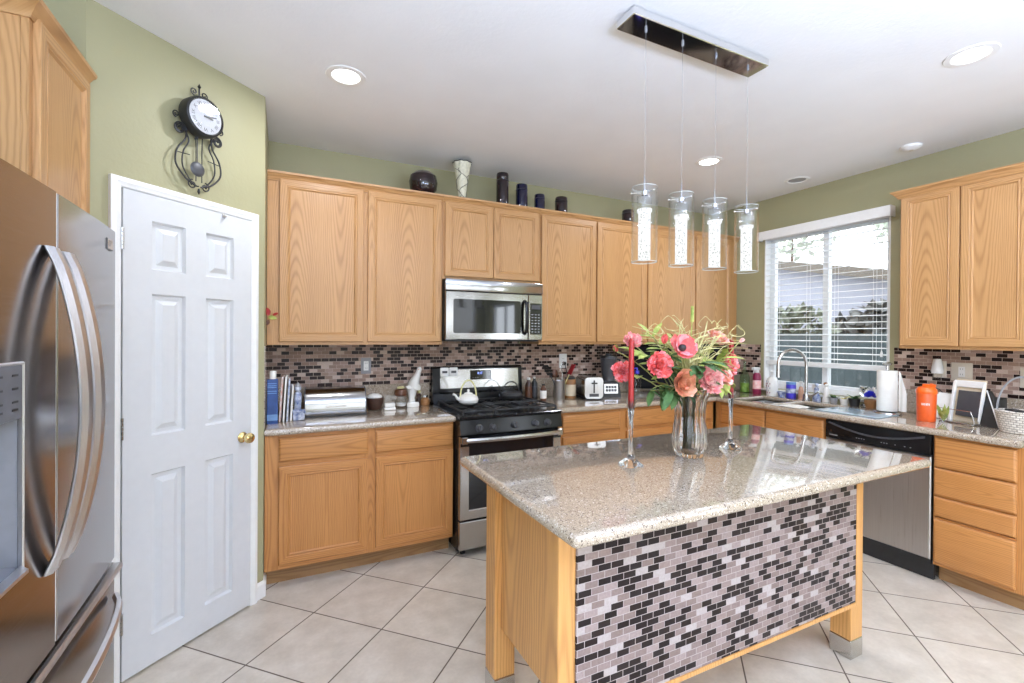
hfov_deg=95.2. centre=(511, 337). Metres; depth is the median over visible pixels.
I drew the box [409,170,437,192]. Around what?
bowl
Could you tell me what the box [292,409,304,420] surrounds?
planter pot
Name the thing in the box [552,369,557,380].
serving spoon
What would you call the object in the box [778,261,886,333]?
neighbor house
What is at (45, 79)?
upper cabinet
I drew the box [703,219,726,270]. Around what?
pendant light
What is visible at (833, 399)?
potted plant
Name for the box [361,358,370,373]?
wall outlet
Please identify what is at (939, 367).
air freshener
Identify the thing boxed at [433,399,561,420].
cooktop
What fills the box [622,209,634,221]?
jar
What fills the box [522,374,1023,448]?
countertop
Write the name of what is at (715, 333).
rose
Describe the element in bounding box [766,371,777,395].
lotion bottle
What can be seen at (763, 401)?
sink
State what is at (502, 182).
jar
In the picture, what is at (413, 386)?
figurine
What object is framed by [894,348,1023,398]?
backsplash
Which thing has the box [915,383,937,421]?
shaker bottle
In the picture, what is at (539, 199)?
jar
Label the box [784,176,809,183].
ceiling speaker
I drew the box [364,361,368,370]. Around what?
receptacle
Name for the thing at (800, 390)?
soap dispenser
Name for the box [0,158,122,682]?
refrigerator
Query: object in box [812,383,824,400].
figurine
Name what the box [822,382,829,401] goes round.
figurine
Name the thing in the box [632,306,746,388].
dried grass
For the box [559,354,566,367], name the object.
wall outlet
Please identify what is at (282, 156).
wall
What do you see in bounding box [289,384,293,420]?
magazine
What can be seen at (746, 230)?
pendant light
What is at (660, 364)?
peony
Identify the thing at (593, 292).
upper cabinet
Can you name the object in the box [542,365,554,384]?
slotted spatula
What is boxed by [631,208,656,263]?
pendant light
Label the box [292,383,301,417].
figurine
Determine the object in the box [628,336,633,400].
taper candle
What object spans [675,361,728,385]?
foliage spray
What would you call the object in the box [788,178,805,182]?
grille
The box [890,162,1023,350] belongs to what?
upper cabinet
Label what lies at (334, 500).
base cabinet
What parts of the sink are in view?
bowl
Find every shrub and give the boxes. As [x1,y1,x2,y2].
[778,301,841,333]
[831,298,886,332]
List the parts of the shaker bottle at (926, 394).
lid, flip spout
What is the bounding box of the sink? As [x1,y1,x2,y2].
[756,400,820,409]
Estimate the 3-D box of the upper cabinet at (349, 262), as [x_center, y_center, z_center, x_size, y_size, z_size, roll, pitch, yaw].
[-1.058,-0.483,3.223,1.108,1.061,0.358,0,0,-26]
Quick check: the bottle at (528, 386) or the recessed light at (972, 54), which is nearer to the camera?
the recessed light at (972, 54)
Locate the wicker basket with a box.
[994,376,1023,434]
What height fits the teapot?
0.178 m
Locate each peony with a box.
[611,360,668,387]
[623,331,675,384]
[646,350,678,382]
[698,366,724,393]
[723,354,739,374]
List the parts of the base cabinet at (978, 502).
drawer, drawer, drawer, drawer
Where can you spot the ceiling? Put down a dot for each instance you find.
(544, 93)
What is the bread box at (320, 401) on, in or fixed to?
on the countertop at (403, 415)
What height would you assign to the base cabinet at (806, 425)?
0.874 m
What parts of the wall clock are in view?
scroll arm, scroll arm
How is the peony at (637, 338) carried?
in the flower vase at (689, 431)
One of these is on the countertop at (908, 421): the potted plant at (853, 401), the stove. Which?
the potted plant at (853, 401)
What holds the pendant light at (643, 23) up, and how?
hanging from the ceiling
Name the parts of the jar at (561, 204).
lid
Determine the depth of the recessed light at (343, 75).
2.34 m
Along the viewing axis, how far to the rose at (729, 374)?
2.08 m
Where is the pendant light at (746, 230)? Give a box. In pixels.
[734,224,758,273]
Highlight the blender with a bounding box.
[600,354,620,396]
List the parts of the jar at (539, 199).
lid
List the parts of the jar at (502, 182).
lid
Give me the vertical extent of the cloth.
0.132 m
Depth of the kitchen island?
1.72 m
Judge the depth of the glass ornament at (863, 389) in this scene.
3.60 m
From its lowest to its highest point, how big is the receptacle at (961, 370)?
0.068 m
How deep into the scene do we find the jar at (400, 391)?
3.39 m
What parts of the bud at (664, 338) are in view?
stem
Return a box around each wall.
[43,0,268,682]
[268,141,710,390]
[711,128,1023,427]
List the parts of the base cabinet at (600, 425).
drawer, door, door, drawer, drawer, door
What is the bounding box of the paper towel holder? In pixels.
[872,362,906,415]
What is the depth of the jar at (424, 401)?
3.49 m
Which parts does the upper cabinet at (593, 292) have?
door, crown, door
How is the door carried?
in the wall at (143, 77)
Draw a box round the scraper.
[565,364,575,383]
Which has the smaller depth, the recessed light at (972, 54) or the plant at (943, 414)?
the recessed light at (972, 54)
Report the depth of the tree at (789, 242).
16.54 m
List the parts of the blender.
lid, panel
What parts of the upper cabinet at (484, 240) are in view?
door, crown, door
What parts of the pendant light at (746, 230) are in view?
bubble rod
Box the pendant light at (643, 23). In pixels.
[617,5,768,91]
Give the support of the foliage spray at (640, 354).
in the flower vase at (689, 431)
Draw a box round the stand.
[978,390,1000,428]
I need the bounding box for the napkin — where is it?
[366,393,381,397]
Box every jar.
[394,386,406,405]
[420,395,429,405]
[496,172,508,203]
[516,183,527,205]
[534,194,544,208]
[555,196,567,211]
[565,377,575,397]
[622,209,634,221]
[786,382,795,398]
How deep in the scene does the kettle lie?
3.58 m
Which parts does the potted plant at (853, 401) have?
pot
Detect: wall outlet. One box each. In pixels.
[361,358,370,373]
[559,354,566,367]
[951,362,972,380]
[1020,367,1023,387]
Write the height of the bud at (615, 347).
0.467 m
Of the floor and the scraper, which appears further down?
the floor
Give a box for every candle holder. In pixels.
[618,400,642,467]
[719,391,741,450]
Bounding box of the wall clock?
[172,84,223,193]
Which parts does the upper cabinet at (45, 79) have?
frame, crown, door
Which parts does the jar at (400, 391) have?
lid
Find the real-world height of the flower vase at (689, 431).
0.305 m
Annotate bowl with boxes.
[366,396,383,409]
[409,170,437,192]
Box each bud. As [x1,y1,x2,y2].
[613,344,674,387]
[661,334,677,373]
[723,338,744,361]
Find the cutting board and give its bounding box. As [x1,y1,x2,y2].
[815,406,898,418]
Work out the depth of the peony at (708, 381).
1.96 m
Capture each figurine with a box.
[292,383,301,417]
[406,367,421,406]
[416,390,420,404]
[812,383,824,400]
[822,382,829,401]
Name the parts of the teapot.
handle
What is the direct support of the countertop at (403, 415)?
on the base cabinet at (334, 500)
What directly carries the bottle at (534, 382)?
on the countertop at (908, 421)
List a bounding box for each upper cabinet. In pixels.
[0,0,97,213]
[267,169,443,344]
[442,194,541,283]
[520,209,646,343]
[646,224,739,343]
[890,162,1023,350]
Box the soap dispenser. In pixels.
[798,381,803,398]
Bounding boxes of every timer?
[440,367,448,376]
[449,367,457,375]
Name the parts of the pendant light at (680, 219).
bubble rod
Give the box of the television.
[634,345,726,394]
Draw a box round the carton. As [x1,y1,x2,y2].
[267,371,277,423]
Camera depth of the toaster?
3.85 m
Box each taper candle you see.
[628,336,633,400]
[729,338,733,391]
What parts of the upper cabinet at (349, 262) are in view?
door, crown, door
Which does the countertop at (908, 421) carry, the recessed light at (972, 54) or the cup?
the cup
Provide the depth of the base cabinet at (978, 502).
2.58 m
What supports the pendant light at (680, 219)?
hanging from the ceiling
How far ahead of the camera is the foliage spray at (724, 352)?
2.07 m
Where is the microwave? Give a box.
[442,278,542,341]
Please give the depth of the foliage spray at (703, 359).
2.10 m
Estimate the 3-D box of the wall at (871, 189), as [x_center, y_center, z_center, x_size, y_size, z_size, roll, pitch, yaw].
[3.701,0.092,1.887,0.160,2.738,6.944,0,0,-26]
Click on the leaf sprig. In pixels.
(268, 311)
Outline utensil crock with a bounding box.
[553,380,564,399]
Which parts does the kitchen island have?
leg, panel, leg, edge trim, leg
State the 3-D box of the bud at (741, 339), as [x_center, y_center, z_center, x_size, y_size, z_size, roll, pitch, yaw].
[0.935,0.249,2.142,0.332,0.496,0.019,0,0,-20]
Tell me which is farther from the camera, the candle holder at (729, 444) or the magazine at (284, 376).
the magazine at (284, 376)
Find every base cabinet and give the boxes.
[264,422,452,584]
[559,402,712,445]
[716,401,826,438]
[933,435,1023,609]
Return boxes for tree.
[778,230,845,260]
[873,222,887,244]
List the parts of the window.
sill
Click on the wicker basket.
(1008, 422)
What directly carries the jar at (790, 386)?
on the countertop at (908, 421)
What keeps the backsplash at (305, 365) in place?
attached to the wall at (282, 156)
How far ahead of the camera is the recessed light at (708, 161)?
3.45 m
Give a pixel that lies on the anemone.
(685, 346)
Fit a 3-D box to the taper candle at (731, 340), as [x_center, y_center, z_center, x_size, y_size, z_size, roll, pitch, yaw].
[1.042,0.141,2.223,0.024,0.292,0.024,0,0,-26]
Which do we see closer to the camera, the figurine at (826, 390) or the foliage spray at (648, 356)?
the foliage spray at (648, 356)
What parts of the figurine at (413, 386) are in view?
dish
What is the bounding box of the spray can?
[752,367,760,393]
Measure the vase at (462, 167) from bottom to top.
0.302 m
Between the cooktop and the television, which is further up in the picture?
the television
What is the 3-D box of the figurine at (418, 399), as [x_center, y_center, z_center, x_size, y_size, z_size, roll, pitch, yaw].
[-0.707,0.454,3.553,0.044,0.110,0.044,0,0,-26]
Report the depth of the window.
3.99 m
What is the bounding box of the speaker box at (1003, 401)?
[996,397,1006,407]
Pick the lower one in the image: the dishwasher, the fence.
the dishwasher
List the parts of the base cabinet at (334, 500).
door, drawer, drawer, door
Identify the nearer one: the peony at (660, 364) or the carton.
the peony at (660, 364)
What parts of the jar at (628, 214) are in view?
lid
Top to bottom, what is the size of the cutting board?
0.006 m
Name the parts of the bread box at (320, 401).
handle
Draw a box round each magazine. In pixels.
[279,375,285,421]
[282,375,287,421]
[286,378,290,420]
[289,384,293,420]
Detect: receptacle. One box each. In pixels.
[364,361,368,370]
[958,367,964,376]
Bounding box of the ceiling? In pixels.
[94,0,1023,214]
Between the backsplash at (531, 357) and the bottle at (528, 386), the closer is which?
the bottle at (528, 386)
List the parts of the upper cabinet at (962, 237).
door, crown, frame, door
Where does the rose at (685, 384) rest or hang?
in the flower vase at (689, 431)
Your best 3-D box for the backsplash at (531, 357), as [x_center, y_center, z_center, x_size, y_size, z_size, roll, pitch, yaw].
[1.076,0.207,4.466,2.278,0.298,0.008,0,0,-26]
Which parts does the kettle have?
handle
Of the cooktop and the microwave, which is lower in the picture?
the cooktop
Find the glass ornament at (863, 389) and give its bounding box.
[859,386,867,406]
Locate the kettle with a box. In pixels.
[499,381,522,399]
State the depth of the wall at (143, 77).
2.06 m
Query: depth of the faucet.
3.92 m
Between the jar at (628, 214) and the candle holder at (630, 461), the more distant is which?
the jar at (628, 214)
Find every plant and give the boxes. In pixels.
[828,395,837,403]
[839,396,849,404]
[847,394,860,406]
[937,404,948,421]
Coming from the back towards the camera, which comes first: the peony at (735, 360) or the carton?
the carton
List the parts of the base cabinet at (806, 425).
drawer, drawer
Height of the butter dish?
0.048 m
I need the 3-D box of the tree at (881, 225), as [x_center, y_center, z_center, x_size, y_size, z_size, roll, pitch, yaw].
[12.150,-1.924,12.766,3.387,7.393,4.206,0,0,-26]
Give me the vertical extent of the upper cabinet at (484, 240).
0.591 m
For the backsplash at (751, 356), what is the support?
attached to the wall at (871, 189)
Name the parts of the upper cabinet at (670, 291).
door, crown, door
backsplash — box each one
[268,341,517,404]
[518,344,708,378]
[710,344,760,374]
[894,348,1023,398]
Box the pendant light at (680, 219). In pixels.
[668,169,693,267]
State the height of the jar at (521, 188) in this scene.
0.222 m
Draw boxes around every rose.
[674,369,701,396]
[697,329,732,389]
[699,366,732,389]
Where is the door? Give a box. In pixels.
[108,173,258,682]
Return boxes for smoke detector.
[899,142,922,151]
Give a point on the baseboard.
(261, 586)
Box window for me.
[761,216,890,401]
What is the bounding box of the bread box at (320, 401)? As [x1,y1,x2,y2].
[304,385,366,417]
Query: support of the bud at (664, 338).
in the flower vase at (689, 431)
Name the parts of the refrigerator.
control panel, door, door handle, freezer drawer, door handle, door, drawer handle, badge plate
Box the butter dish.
[383,402,395,410]
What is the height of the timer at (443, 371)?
0.068 m
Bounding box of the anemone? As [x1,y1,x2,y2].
[670,334,705,369]
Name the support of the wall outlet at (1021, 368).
attached to the backsplash at (997, 368)
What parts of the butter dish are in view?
lid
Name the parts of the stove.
drawer, steel panel, knob, knob, oven door, control panel, oven handle, knob, knob, knob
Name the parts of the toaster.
panel, browning panel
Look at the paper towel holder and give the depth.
3.23 m
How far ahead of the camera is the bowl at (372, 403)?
3.26 m
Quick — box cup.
[777,391,785,397]
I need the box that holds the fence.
[777,333,886,388]
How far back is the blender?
4.06 m
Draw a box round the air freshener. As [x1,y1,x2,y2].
[931,359,946,377]
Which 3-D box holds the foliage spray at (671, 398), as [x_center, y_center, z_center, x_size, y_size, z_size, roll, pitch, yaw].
[0.715,0.353,1.986,0.299,0.287,0.125,0,0,-26]
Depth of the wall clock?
2.16 m
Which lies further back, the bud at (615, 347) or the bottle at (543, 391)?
the bottle at (543, 391)
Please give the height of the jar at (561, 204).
0.170 m
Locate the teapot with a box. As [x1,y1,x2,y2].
[452,379,478,404]
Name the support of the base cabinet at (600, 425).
on the floor
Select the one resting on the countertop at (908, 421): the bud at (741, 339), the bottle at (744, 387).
the bottle at (744, 387)
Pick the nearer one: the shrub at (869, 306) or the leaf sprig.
the leaf sprig
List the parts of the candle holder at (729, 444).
stem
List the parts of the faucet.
spout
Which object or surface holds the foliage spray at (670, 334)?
in the flower vase at (689, 431)
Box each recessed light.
[325,65,365,86]
[695,157,722,166]
[942,42,1000,67]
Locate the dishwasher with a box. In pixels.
[826,419,935,579]
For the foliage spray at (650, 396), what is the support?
in the flower vase at (689, 431)
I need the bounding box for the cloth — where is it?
[779,404,811,408]
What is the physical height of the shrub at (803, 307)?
2.316 m
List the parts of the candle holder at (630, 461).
stem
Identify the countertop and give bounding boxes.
[264,345,455,435]
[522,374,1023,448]
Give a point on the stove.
(494, 424)
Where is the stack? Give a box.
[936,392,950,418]
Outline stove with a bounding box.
[430,365,562,553]
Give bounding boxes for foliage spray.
[619,347,681,386]
[637,323,679,370]
[644,353,681,382]
[646,385,679,409]
[661,333,695,363]
[661,388,695,410]
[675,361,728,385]
[695,355,717,380]
[700,383,735,397]
[706,348,742,384]
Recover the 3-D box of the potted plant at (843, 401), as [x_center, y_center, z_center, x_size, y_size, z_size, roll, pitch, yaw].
[2.640,0.498,3.715,0.078,0.067,0.087,0,0,-26]
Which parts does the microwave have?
door, handle, control panel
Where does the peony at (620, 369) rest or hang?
in the flower vase at (689, 431)
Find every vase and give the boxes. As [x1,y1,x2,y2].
[452,159,471,196]
[668,385,710,458]
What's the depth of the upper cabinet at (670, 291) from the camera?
4.38 m
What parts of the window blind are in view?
rail, pull cord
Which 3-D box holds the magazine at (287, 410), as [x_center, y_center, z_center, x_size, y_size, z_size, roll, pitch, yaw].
[-1.382,0.378,2.889,0.023,0.253,0.155,0,0,-26]
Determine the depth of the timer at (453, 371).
3.62 m
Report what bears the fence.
on the ground
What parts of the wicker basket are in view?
handle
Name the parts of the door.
knob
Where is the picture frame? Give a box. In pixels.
[938,379,987,425]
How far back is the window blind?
3.85 m
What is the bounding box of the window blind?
[757,205,895,370]
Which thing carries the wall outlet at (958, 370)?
attached to the backsplash at (997, 368)
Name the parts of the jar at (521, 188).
lid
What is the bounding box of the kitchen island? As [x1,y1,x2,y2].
[460,424,930,682]
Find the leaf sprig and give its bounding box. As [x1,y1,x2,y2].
[266,308,277,325]
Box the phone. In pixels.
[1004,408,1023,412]
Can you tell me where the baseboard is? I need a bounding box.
[257,573,265,600]
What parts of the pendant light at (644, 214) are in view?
lamp shade, bubble rod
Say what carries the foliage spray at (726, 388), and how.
in the flower vase at (689, 431)
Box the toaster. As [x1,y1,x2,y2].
[576,375,602,399]
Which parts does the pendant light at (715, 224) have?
bubble rod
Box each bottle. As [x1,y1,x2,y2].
[525,377,531,398]
[531,376,537,398]
[540,384,546,400]
[740,382,748,392]
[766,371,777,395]
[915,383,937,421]
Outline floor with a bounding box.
[122,542,1023,682]
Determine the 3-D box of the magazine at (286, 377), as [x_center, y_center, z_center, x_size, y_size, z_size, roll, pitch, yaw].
[-1.396,0.370,2.882,0.024,0.270,0.165,0,0,-23]
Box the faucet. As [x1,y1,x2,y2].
[776,348,818,400]

